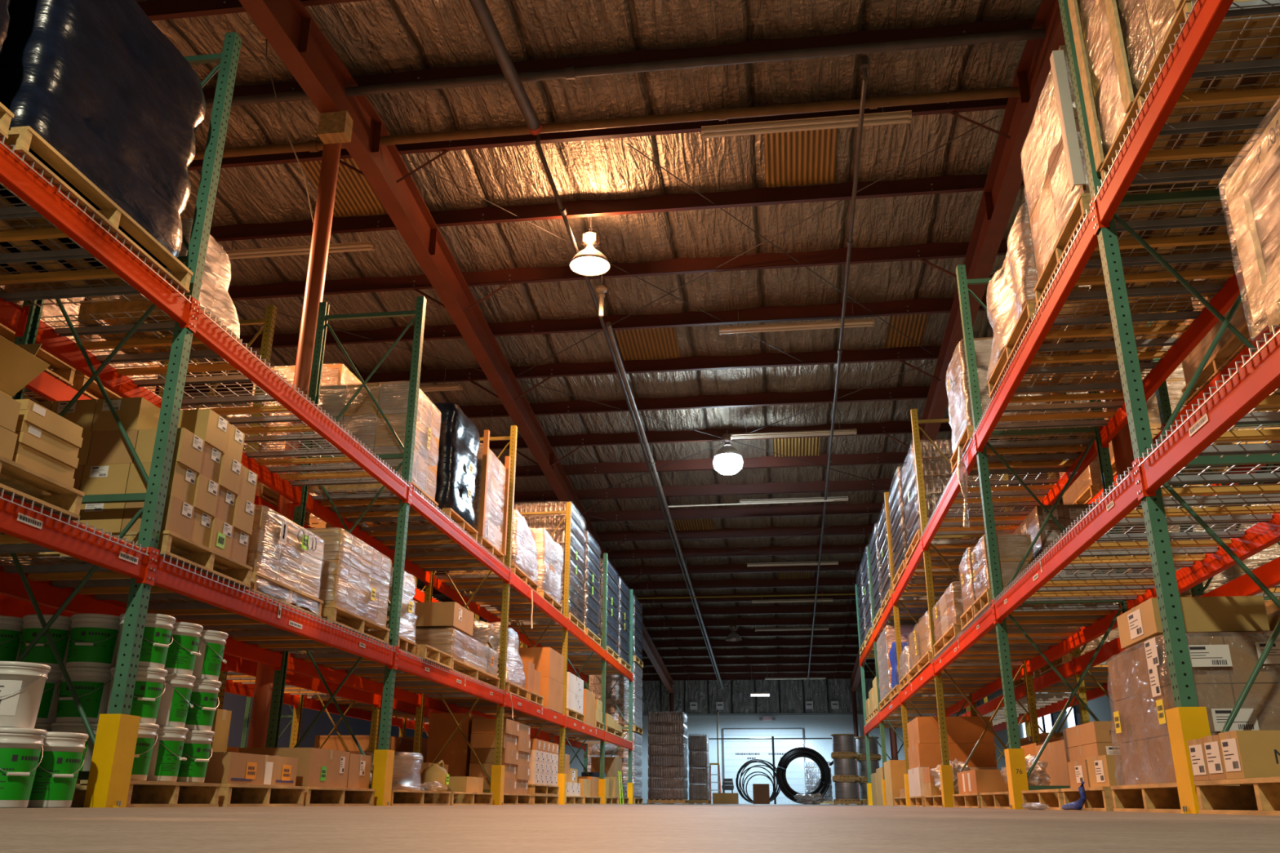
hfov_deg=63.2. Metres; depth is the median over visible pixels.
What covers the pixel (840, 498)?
fluorescent fixture
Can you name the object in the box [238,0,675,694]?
rafter
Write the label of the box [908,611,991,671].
load
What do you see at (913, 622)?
deck
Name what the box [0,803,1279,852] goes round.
floor
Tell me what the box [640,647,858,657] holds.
purlin
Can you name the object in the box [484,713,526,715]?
crossbar
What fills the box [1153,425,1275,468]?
deck
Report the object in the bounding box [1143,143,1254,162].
crossbar
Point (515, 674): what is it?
load
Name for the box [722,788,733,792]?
stool
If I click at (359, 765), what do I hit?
carton
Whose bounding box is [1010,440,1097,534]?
beam
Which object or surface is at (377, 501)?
crossbar
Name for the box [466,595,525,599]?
crossbar
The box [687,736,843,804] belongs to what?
wire fence
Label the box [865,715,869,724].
wooden pallet
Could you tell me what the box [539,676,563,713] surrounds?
carton
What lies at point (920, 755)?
carton
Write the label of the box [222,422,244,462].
carton
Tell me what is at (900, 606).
crossbar
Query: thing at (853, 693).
support column
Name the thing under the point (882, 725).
upright
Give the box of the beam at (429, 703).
[424,693,496,718]
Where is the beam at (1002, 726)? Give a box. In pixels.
[992,715,1024,732]
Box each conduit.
[535,133,720,687]
[717,711,719,763]
[806,54,869,688]
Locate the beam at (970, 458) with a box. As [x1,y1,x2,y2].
[920,432,977,551]
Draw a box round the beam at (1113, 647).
[1072,636,1126,675]
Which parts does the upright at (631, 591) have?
post, post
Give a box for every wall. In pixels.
[222,650,428,747]
[558,678,1081,804]
[1087,693,1116,722]
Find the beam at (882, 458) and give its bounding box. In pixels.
[515,452,910,476]
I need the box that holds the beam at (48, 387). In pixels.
[25,371,90,401]
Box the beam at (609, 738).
[604,730,632,751]
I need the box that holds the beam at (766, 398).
[458,386,929,417]
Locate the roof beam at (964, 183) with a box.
[209,173,1025,241]
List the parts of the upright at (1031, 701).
post, post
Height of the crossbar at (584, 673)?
0.038 m
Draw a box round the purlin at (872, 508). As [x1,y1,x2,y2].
[586,493,1239,521]
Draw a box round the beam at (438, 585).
[432,575,501,622]
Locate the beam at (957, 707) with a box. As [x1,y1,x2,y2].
[937,696,969,716]
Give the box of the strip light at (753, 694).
[750,664,769,696]
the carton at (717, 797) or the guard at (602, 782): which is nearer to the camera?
the guard at (602, 782)
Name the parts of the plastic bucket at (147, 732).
bail handle, lid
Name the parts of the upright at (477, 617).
post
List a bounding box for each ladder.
[617,771,623,804]
[709,763,720,803]
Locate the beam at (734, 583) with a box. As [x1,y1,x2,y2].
[416,577,857,594]
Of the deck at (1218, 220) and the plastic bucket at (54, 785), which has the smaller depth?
the plastic bucket at (54, 785)
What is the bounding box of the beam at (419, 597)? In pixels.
[413,587,439,602]
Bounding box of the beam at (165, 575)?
[149,548,397,669]
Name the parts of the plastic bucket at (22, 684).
bail handle, lid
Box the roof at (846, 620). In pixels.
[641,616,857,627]
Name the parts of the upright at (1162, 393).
post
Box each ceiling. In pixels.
[134,0,1084,119]
[157,52,1268,675]
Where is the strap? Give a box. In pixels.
[510,692,513,718]
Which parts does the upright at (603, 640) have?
post, post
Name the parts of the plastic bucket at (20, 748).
bail handle, lid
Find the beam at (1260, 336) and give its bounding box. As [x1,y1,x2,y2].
[1162,324,1272,438]
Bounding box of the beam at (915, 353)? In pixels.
[155,346,941,394]
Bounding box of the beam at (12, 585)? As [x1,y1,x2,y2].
[0,564,282,670]
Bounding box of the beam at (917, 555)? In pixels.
[891,538,923,606]
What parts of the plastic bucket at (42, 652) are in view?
bail handle, lid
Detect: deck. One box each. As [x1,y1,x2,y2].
[0,136,53,186]
[0,184,191,308]
[0,488,148,555]
[0,553,264,600]
[22,394,88,401]
[23,369,71,396]
[40,307,292,390]
[115,595,339,630]
[150,384,358,444]
[213,625,395,652]
[226,671,255,684]
[242,440,409,487]
[284,684,327,694]
[288,648,442,670]
[304,694,368,704]
[307,486,452,523]
[345,666,476,683]
[345,704,399,711]
[356,520,484,550]
[379,711,426,718]
[394,546,510,572]
[394,679,504,693]
[407,718,429,724]
[426,691,524,703]
[433,570,528,591]
[455,700,548,711]
[459,591,551,607]
[480,708,564,717]
[484,604,568,620]
[503,716,581,724]
[508,619,582,633]
[524,721,592,728]
[526,631,595,643]
[537,727,604,733]
[539,642,604,652]
[552,731,615,736]
[560,651,616,661]
[566,735,623,739]
[567,661,625,668]
[576,738,631,742]
[577,668,629,675]
[859,649,875,658]
[864,723,902,728]
[868,718,913,724]
[872,621,919,632]
[872,712,935,719]
[878,608,928,622]
[878,706,946,714]
[884,595,941,609]
[884,701,956,708]
[891,577,960,595]
[891,692,968,702]
[899,559,961,578]
[899,683,985,693]
[908,672,1000,684]
[909,537,981,559]
[920,506,1035,538]
[920,660,1022,675]
[932,644,1050,662]
[934,473,1063,511]
[947,626,1083,648]
[951,432,1094,479]
[958,712,1023,719]
[966,602,1120,630]
[968,706,1040,713]
[973,373,1148,435]
[977,701,1057,707]
[991,693,1077,701]
[992,567,1182,605]
[992,719,1006,723]
[1000,298,1211,382]
[1017,683,1103,693]
[1024,522,1257,574]
[1032,672,1110,684]
[1037,200,1240,311]
[1046,658,1109,673]
[1067,464,1279,533]
[1074,642,1128,659]
[1088,468,1233,501]
[1093,34,1279,201]
[1137,360,1279,466]
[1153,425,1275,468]
[1164,369,1279,423]
[1173,0,1279,44]
[1195,564,1279,597]
[1221,320,1267,367]
[1241,324,1279,368]
[1260,554,1279,564]
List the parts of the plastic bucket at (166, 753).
bail handle, lid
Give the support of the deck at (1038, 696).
on the beam at (1055, 707)
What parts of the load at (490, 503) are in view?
corner post, corner post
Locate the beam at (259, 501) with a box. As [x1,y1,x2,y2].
[253,494,315,530]
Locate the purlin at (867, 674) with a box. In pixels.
[575,671,875,681]
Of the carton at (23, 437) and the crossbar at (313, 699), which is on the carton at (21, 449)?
the carton at (23, 437)
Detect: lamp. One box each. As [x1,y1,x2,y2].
[568,216,610,275]
[712,429,742,475]
[725,622,742,641]
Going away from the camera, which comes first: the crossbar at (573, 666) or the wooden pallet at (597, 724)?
the wooden pallet at (597, 724)
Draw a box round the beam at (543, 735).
[529,728,551,741]
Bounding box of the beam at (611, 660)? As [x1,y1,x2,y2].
[605,652,633,681]
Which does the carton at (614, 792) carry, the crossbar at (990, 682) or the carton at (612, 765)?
the carton at (612, 765)
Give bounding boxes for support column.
[246,142,341,747]
[669,693,674,804]
[851,691,862,804]
[888,728,897,759]
[1103,391,1152,573]
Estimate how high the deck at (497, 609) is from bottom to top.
0.048 m
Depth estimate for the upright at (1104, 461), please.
8.70 m
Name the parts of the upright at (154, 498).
post, post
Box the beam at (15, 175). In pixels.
[0,139,196,329]
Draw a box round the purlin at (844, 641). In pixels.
[516,637,858,648]
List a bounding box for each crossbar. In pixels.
[0,227,69,242]
[0,268,119,284]
[0,534,30,543]
[26,571,131,581]
[74,586,174,595]
[75,336,204,350]
[115,363,237,376]
[146,608,235,615]
[179,618,266,625]
[190,404,289,414]
[226,675,255,678]
[231,680,255,682]
[232,635,311,640]
[236,425,314,434]
[256,456,353,465]
[257,643,332,648]
[279,471,372,479]
[284,687,306,689]
[284,691,320,693]
[302,657,373,662]
[313,698,351,700]
[320,499,399,506]
[322,663,385,667]
[329,701,361,703]
[339,511,420,517]
[351,706,381,708]
[354,673,415,676]
[367,529,444,536]
[369,678,429,681]
[382,539,456,545]
[392,715,415,717]
[395,685,450,688]
[405,555,475,560]
[408,689,462,692]
[417,563,485,568]
[431,697,481,699]
[440,577,502,582]
[442,700,490,702]
[449,584,512,588]
[459,706,507,707]
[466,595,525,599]
[468,708,514,710]
[475,600,531,604]
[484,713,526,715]
[489,610,544,613]
[491,715,533,716]
[496,615,550,618]
[511,624,561,627]
[512,720,545,721]
[516,628,562,631]
[519,721,552,723]
[528,635,575,638]
[529,725,559,726]
[530,727,559,728]
[533,639,580,642]
[541,729,576,731]
[542,645,587,648]
[545,731,577,733]
[554,648,591,651]
[555,734,587,735]
[565,736,592,737]
[567,655,599,657]
[568,657,601,660]
[568,662,608,665]
[571,739,599,740]
[573,666,612,667]
[581,670,618,671]
[583,672,620,674]
[884,720,911,722]
[886,717,915,719]
[887,617,923,620]
[887,715,934,717]
[889,613,925,616]
[892,711,937,713]
[893,710,937,711]
[897,600,938,603]
[897,604,928,607]
[898,706,951,707]
[902,588,947,592]
[906,582,951,586]
[906,698,963,701]
[906,703,955,705]
[909,696,967,698]
[912,571,959,576]
[915,564,959,569]
[916,690,977,693]
[920,687,982,689]
[927,680,993,684]
[929,543,977,548]
[930,551,968,556]
[932,677,999,679]
[937,525,1018,531]
[941,670,1012,673]
[942,515,1027,522]
[944,666,1019,669]
[952,496,1044,503]
[955,655,1035,659]
[959,484,1054,492]
[962,650,1044,654]
[972,460,1075,469]
[974,639,1063,644]
[982,632,1075,637]
[986,445,1087,454]
[998,411,1116,422]
[1005,618,1097,624]
[1007,610,1111,616]
[1008,391,1124,403]
[1030,590,1146,597]
[1031,351,1167,364]
[1038,689,1090,691]
[1042,578,1155,586]
[1044,324,1189,338]
[1044,686,1099,688]
[1058,680,1110,682]
[1066,676,1109,679]
[1069,554,1205,564]
[1074,268,1237,285]
[1082,669,1108,671]
[1086,538,1231,549]
[1092,664,1107,667]
[1093,233,1235,250]
[1124,505,1279,518]
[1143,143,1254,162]
[1160,484,1279,496]
[1173,87,1279,107]
[1213,428,1279,442]
[1213,440,1273,444]
[1253,407,1279,411]
[1254,395,1279,408]
[1259,586,1279,593]
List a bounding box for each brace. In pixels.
[234,300,483,371]
[339,150,448,182]
[406,160,802,362]
[413,283,508,311]
[470,377,551,400]
[516,445,582,466]
[517,115,997,375]
[520,380,893,487]
[543,498,606,515]
[583,360,933,497]
[590,515,857,576]
[600,541,624,557]
[624,575,639,585]
[626,142,934,355]
[626,510,882,585]
[884,434,951,448]
[899,360,941,382]
[919,259,1000,278]
[948,111,1011,138]
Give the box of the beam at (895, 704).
[878,691,900,723]
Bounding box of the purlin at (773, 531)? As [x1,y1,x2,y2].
[596,524,1019,542]
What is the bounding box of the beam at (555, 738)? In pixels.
[552,734,586,751]
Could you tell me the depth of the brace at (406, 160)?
14.69 m
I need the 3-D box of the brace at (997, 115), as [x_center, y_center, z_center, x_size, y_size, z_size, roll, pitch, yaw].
[1.017,-2.279,15.329,0.014,0.505,9.309,18,-26,-40]
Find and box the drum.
[353,752,422,790]
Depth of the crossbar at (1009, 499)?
10.85 m
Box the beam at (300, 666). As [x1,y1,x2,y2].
[286,653,421,706]
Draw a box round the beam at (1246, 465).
[1211,440,1279,495]
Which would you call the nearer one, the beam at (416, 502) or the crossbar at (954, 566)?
the beam at (416, 502)
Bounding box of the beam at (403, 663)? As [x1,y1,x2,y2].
[395,646,505,706]
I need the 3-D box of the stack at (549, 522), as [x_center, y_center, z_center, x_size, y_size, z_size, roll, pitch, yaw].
[-1.593,2.353,17.715,1.148,1.876,1.290,-2,-20,7]
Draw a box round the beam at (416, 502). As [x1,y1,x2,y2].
[408,483,511,583]
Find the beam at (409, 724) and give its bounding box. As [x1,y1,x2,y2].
[405,718,428,732]
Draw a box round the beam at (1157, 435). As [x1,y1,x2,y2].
[1088,425,1164,504]
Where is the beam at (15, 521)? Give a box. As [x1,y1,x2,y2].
[0,492,155,584]
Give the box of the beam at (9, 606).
[0,594,228,671]
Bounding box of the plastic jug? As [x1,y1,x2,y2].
[419,760,448,791]
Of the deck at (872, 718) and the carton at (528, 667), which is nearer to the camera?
the carton at (528, 667)
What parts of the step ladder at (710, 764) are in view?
rail, rail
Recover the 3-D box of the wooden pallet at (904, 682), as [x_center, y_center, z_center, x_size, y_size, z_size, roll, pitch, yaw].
[4.217,3.642,14.801,0.920,0.130,0.962,-2,-20,7]
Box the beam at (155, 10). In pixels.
[137,0,368,21]
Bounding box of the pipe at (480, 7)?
[468,0,542,135]
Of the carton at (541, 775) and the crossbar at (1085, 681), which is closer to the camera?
the crossbar at (1085, 681)
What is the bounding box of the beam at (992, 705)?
[966,694,1004,716]
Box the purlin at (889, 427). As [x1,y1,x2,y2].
[480,410,1277,449]
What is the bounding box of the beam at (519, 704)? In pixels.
[504,690,566,727]
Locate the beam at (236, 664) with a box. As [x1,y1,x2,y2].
[226,654,381,707]
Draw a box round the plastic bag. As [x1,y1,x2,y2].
[929,758,970,791]
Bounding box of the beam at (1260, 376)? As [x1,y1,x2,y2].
[1134,328,1279,498]
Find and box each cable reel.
[830,733,857,753]
[831,756,858,777]
[832,780,860,800]
[854,736,879,755]
[855,759,880,777]
[857,782,867,800]
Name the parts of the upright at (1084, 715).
post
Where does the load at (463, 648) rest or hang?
on the wooden pallet at (473, 672)
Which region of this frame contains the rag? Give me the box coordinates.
[1062,781,1086,809]
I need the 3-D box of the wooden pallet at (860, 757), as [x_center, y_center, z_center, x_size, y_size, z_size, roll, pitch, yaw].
[7.838,11.387,35.762,0.840,0.130,0.849,-2,-20,7]
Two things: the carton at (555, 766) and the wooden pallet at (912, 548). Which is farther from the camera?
the carton at (555, 766)
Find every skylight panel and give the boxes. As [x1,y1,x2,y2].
[299,158,386,217]
[614,327,679,360]
[672,518,714,530]
[764,128,837,187]
[773,436,820,457]
[777,571,811,579]
[884,313,928,347]
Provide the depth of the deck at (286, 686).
12.18 m
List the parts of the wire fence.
rail, fence post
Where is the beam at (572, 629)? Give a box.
[568,620,606,660]
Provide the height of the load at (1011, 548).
0.476 m
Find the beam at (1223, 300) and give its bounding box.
[1098,265,1244,447]
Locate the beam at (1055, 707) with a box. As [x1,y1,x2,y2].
[1026,695,1078,722]
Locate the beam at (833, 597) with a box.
[438,591,855,607]
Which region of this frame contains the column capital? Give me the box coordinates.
[317,110,353,144]
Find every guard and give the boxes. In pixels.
[83,713,140,807]
[370,749,394,805]
[489,764,505,804]
[557,773,566,804]
[598,778,606,804]
[626,782,634,804]
[866,783,872,805]
[881,779,886,805]
[903,773,910,806]
[938,764,954,807]
[1004,748,1028,808]
[1164,706,1219,813]
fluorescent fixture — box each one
[224,232,376,259]
[419,369,462,391]
[701,94,911,138]
[719,304,874,334]
[730,419,857,439]
[739,494,848,503]
[746,560,838,567]
[751,597,833,603]
[755,624,828,631]
[764,671,826,679]
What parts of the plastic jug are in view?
handle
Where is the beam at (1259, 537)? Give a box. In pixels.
[1126,513,1279,610]
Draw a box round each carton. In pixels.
[0,335,50,398]
[0,392,21,432]
[0,426,17,460]
[0,453,75,490]
[13,442,75,478]
[14,431,79,468]
[15,399,83,436]
[15,420,79,457]
[17,409,83,448]
[35,401,53,410]
[44,465,84,495]
[51,399,97,431]
[75,502,125,535]
[77,431,93,465]
[80,463,130,494]
[87,429,138,464]
[91,396,160,431]
[120,495,194,538]
[125,461,197,505]
[133,427,204,473]
[171,507,213,550]
[177,408,228,453]
[185,516,233,556]
[192,473,219,516]
[200,442,222,483]
[204,751,297,786]
[209,708,231,751]
[213,527,249,566]
[214,485,236,524]
[217,453,242,494]
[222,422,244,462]
[226,746,239,752]
[231,494,255,534]
[238,465,257,503]
[239,747,350,787]
[314,735,413,755]
[346,753,371,788]
[398,737,427,762]
[413,762,448,786]
[414,601,474,635]
[426,712,486,776]
[446,776,483,792]
[468,763,516,779]
[470,733,517,750]
[470,748,518,764]
[471,718,519,736]
[483,777,516,793]
[515,764,529,780]
[515,779,528,794]
[516,736,530,752]
[518,647,564,684]
[518,751,529,766]
[519,661,534,692]
[519,723,530,739]
[528,750,540,761]
[528,761,539,773]
[528,773,539,784]
[529,738,540,751]
[533,669,540,694]
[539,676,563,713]
[539,751,545,762]
[539,762,544,773]
[539,773,544,784]
[540,739,545,751]
[543,773,549,785]
[544,751,549,763]
[544,763,549,774]
[545,741,550,752]
[548,774,553,785]
[549,742,554,753]
[549,752,554,764]
[549,764,553,774]
[553,754,558,764]
[553,764,558,775]
[553,774,557,786]
[554,743,558,755]
[557,753,569,782]
[565,690,583,714]
[566,671,583,697]
[566,782,569,795]
[568,768,577,782]
[569,782,575,795]
[574,782,580,795]
[577,688,595,727]
[577,776,598,796]
[577,778,591,796]
[581,772,605,777]
[591,756,622,777]
[594,708,602,722]
[595,698,602,711]
[597,777,608,796]
[604,713,612,727]
[605,776,621,797]
[608,718,617,729]
[617,724,622,731]
[712,792,738,804]
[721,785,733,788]
[722,782,733,785]
[723,778,733,782]
[752,783,769,804]
[865,698,870,717]
[868,688,874,713]
[871,773,878,805]
[872,676,878,709]
[875,767,883,805]
[883,760,906,805]
[899,788,905,797]
[906,716,994,747]
[907,742,996,769]
[907,767,997,796]
[922,766,936,783]
[924,782,941,795]
[956,769,1008,794]
[1019,732,1063,746]
[1020,742,1044,757]
[1035,739,1070,786]
[1048,736,1063,742]
[1062,720,1118,748]
[1065,742,1124,768]
[1067,760,1090,788]
[1086,755,1125,786]
[1116,595,1270,648]
[1187,738,1209,781]
[1202,734,1226,780]
[1217,730,1279,779]
[1256,596,1279,635]
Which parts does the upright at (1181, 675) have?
post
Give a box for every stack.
[513,502,585,622]
[577,531,600,636]
[586,731,642,798]
[588,662,642,728]
[594,559,618,653]
[615,577,630,664]
[628,595,642,660]
[856,564,866,645]
[860,548,901,633]
[868,523,883,617]
[877,506,917,599]
[888,466,952,580]
[901,440,1006,552]
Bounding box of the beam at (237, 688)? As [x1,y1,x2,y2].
[224,680,299,707]
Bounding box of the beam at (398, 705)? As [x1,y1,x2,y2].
[379,695,446,718]
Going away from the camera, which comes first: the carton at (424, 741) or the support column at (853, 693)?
the carton at (424, 741)
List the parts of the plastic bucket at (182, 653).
bail handle, lid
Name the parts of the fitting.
stem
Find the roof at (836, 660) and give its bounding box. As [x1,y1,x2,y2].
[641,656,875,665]
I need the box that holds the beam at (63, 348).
[35,320,302,506]
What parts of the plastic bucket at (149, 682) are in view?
bail handle, lid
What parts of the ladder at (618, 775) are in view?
rail, rail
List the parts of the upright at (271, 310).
post, post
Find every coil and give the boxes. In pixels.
[735,759,780,804]
[776,746,831,804]
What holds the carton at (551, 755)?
on the carton at (551, 766)
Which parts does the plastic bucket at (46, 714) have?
lid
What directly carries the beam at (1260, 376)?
attached to the upright at (1181, 675)
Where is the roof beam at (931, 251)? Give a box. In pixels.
[84,239,1007,300]
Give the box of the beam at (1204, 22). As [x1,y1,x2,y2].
[1091,0,1233,231]
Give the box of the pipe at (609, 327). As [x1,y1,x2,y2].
[605,321,724,688]
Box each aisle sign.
[689,702,697,710]
[715,702,723,709]
[805,701,813,709]
[831,701,839,708]
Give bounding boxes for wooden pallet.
[0,102,14,139]
[0,125,193,302]
[0,323,75,386]
[0,455,84,519]
[0,530,253,587]
[22,373,122,402]
[71,780,221,807]
[76,297,240,363]
[122,572,323,617]
[191,783,306,806]
[216,604,390,644]
[255,483,311,524]
[282,786,375,806]
[307,478,438,513]
[307,522,333,529]
[312,644,453,669]
[315,789,451,805]
[323,635,416,654]
[348,507,478,542]
[401,791,493,805]
[405,535,505,564]
[448,564,538,593]
[449,657,499,688]
[453,793,531,804]
[497,590,562,614]
[505,681,528,700]
[510,612,585,633]
[526,627,600,646]
[527,691,543,706]
[527,783,559,795]
[530,794,559,804]
[558,645,619,662]
[565,707,584,722]
[565,795,583,804]
[582,795,600,804]
[594,720,604,730]
[604,724,623,737]
[605,796,617,804]
[612,657,631,672]
[617,797,628,804]
[622,724,643,734]
[628,655,643,668]
[633,798,643,804]
[647,799,688,804]
[688,800,711,804]
[819,800,833,804]
[831,752,857,758]
[831,776,859,781]
[833,800,861,804]
[857,755,881,759]
[858,777,867,782]
[859,640,866,656]
[861,800,867,804]
[864,627,880,645]
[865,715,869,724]
[869,711,873,721]
[872,608,912,629]
[873,706,878,717]
[879,693,892,710]
[880,589,928,613]
[889,684,899,699]
[892,559,957,590]
[893,796,906,806]
[899,674,908,690]
[905,528,979,564]
[907,651,999,682]
[909,795,925,806]
[924,795,975,807]
[933,623,1053,657]
[950,425,1094,472]
[952,793,982,808]
[960,604,977,630]
[972,587,1041,617]
[979,791,1083,808]
[987,297,1194,397]
[1013,668,1039,688]
[1021,788,1144,810]
[1033,183,1240,307]
[1039,602,1120,606]
[1039,652,1110,675]
[1061,786,1114,811]
[1071,484,1203,504]
[1099,0,1279,186]
[1110,782,1257,813]
[1111,425,1279,477]
[1179,592,1269,600]
[1182,320,1279,404]
[1193,776,1279,815]
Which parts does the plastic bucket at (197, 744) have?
bail handle, lid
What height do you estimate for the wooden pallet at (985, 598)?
0.130 m
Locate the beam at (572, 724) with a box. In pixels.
[565,715,605,741]
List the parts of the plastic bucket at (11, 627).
lid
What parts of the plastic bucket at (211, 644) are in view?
bail handle, lid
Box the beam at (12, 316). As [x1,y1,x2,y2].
[0,297,30,337]
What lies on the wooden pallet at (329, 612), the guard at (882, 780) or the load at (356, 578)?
the load at (356, 578)
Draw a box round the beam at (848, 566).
[406,560,862,580]
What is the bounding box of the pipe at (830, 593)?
[635,593,855,599]
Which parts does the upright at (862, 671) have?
post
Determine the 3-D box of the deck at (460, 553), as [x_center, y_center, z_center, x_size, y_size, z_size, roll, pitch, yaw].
[-2.235,1.614,12.466,1.104,0.047,1.190,-2,-20,7]
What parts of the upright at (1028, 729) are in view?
post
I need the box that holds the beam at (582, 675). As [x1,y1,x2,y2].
[567,662,587,682]
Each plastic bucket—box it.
[0,615,23,661]
[0,661,50,728]
[0,727,47,808]
[18,614,71,669]
[26,731,88,808]
[34,723,51,732]
[35,668,62,724]
[49,722,97,780]
[55,666,111,724]
[66,613,120,669]
[106,666,167,724]
[115,613,176,669]
[130,723,159,781]
[146,726,188,782]
[155,672,195,728]
[164,621,203,675]
[176,729,214,782]
[184,679,221,731]
[192,629,228,680]
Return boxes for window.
[1022,722,1026,737]
[1037,715,1045,733]
[1044,713,1054,732]
[1066,705,1077,728]
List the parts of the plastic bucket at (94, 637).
bail handle, lid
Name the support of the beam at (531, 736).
attached to the upright at (477, 617)
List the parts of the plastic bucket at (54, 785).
bail handle, lid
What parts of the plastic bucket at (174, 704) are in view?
bail handle, lid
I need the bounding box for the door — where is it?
[721,728,805,804]
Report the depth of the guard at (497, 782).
12.10 m
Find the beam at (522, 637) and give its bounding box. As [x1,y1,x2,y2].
[507,625,542,647]
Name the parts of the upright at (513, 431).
post, post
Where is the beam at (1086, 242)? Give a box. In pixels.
[973,200,1097,453]
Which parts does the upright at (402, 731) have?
post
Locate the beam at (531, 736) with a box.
[529,735,559,749]
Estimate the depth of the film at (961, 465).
9.36 m
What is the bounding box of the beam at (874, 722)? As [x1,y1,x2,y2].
[863,714,879,735]
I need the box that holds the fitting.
[595,274,607,316]
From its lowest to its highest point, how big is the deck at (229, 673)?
0.048 m
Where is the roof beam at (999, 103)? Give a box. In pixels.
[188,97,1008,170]
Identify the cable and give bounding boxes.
[266,39,314,222]
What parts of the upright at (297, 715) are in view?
post, post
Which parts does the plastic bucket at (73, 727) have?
lid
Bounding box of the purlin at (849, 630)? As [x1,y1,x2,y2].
[647,626,857,638]
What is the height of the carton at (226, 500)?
0.201 m
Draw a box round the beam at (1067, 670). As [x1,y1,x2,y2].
[1013,657,1075,701]
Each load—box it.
[0,0,10,53]
[0,0,205,274]
[0,284,84,368]
[0,556,31,564]
[28,320,160,401]
[91,217,239,337]
[180,405,309,500]
[223,506,324,615]
[250,364,367,527]
[301,527,391,628]
[309,382,441,500]
[360,402,479,530]
[368,567,416,641]
[415,628,498,678]
[466,429,510,555]
[478,622,525,688]
[493,509,537,585]
[528,528,564,606]
[647,711,688,799]
[688,734,710,799]
[804,761,832,800]
[876,624,917,701]
[888,642,909,688]
[898,645,917,679]
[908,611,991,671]
[933,582,964,642]
[945,337,1092,456]
[959,546,976,612]
[971,534,1033,599]
[986,201,1175,382]
[1012,503,1115,574]
[1020,43,1234,279]
[1058,604,1119,659]
[1059,455,1102,504]
[1067,0,1279,171]
[1099,334,1272,462]
[1107,631,1279,785]
[1122,503,1279,595]
[1175,278,1267,387]
[1224,109,1279,333]
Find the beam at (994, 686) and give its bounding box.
[971,666,1024,704]
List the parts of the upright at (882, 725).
post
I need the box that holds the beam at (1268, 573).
[1192,556,1279,596]
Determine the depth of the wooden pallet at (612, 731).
20.76 m
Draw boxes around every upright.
[1,31,241,807]
[158,304,277,709]
[240,653,294,747]
[265,296,426,788]
[289,563,392,754]
[399,571,473,737]
[413,425,517,792]
[475,613,527,647]
[513,502,571,773]
[547,553,607,796]
[583,589,633,797]
[854,584,903,783]
[866,546,937,779]
[884,492,977,773]
[910,408,1040,794]
[955,264,1137,790]
[965,678,1031,764]
[1013,496,1077,733]
[1047,472,1122,724]
[1057,0,1279,733]
[1146,322,1279,599]
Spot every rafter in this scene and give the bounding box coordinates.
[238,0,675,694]
[849,0,1081,693]
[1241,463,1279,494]
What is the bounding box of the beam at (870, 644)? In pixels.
[858,634,874,666]
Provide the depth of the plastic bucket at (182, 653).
5.88 m
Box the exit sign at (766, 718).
[759,715,775,721]
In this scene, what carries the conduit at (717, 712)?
attached to the wall at (785, 702)
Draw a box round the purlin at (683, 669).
[567,664,875,674]
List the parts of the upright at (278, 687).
post, post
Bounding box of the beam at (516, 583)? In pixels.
[510,568,568,630]
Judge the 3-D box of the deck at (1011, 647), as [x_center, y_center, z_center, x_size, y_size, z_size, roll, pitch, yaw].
[3.820,2.473,11.309,1.104,0.047,1.190,-2,-20,7]
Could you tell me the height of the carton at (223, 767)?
0.185 m
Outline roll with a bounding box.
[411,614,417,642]
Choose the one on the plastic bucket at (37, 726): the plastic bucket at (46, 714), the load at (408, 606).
the plastic bucket at (46, 714)
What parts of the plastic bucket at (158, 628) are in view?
lid, bail handle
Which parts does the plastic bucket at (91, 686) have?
bail handle, lid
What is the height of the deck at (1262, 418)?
0.047 m
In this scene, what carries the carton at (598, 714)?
on the wooden pallet at (597, 724)
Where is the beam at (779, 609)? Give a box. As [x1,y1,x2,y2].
[474,604,856,618]
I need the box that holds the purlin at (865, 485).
[514,467,1266,502]
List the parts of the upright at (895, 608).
post, post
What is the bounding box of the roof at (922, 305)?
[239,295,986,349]
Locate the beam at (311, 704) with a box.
[302,694,403,728]
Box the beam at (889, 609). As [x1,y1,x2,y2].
[872,597,893,641]
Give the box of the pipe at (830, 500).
[668,499,833,507]
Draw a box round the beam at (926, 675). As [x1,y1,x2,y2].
[898,659,934,704]
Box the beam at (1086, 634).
[1026,604,1122,675]
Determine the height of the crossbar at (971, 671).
0.038 m
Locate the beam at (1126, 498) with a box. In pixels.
[991,460,1141,624]
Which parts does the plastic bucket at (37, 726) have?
lid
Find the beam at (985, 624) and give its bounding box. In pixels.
[932,600,995,675]
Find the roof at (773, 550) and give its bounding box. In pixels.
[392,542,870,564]
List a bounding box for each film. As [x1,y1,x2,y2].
[466,619,500,644]
[530,590,533,628]
[793,792,828,804]
[956,447,969,528]
[1000,754,1051,786]
[1021,802,1049,809]
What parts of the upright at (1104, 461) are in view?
post, post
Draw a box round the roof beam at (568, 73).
[204,25,1083,108]
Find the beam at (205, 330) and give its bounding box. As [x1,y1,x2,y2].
[191,300,411,503]
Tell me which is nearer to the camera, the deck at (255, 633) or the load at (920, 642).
the deck at (255, 633)
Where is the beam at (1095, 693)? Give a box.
[1085,683,1111,701]
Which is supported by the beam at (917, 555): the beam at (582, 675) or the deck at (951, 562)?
the deck at (951, 562)
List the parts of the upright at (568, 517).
post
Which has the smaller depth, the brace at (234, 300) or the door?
the brace at (234, 300)
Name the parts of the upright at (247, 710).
post, post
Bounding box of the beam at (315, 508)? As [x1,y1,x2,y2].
[305,493,430,585]
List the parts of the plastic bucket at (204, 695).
bail handle, lid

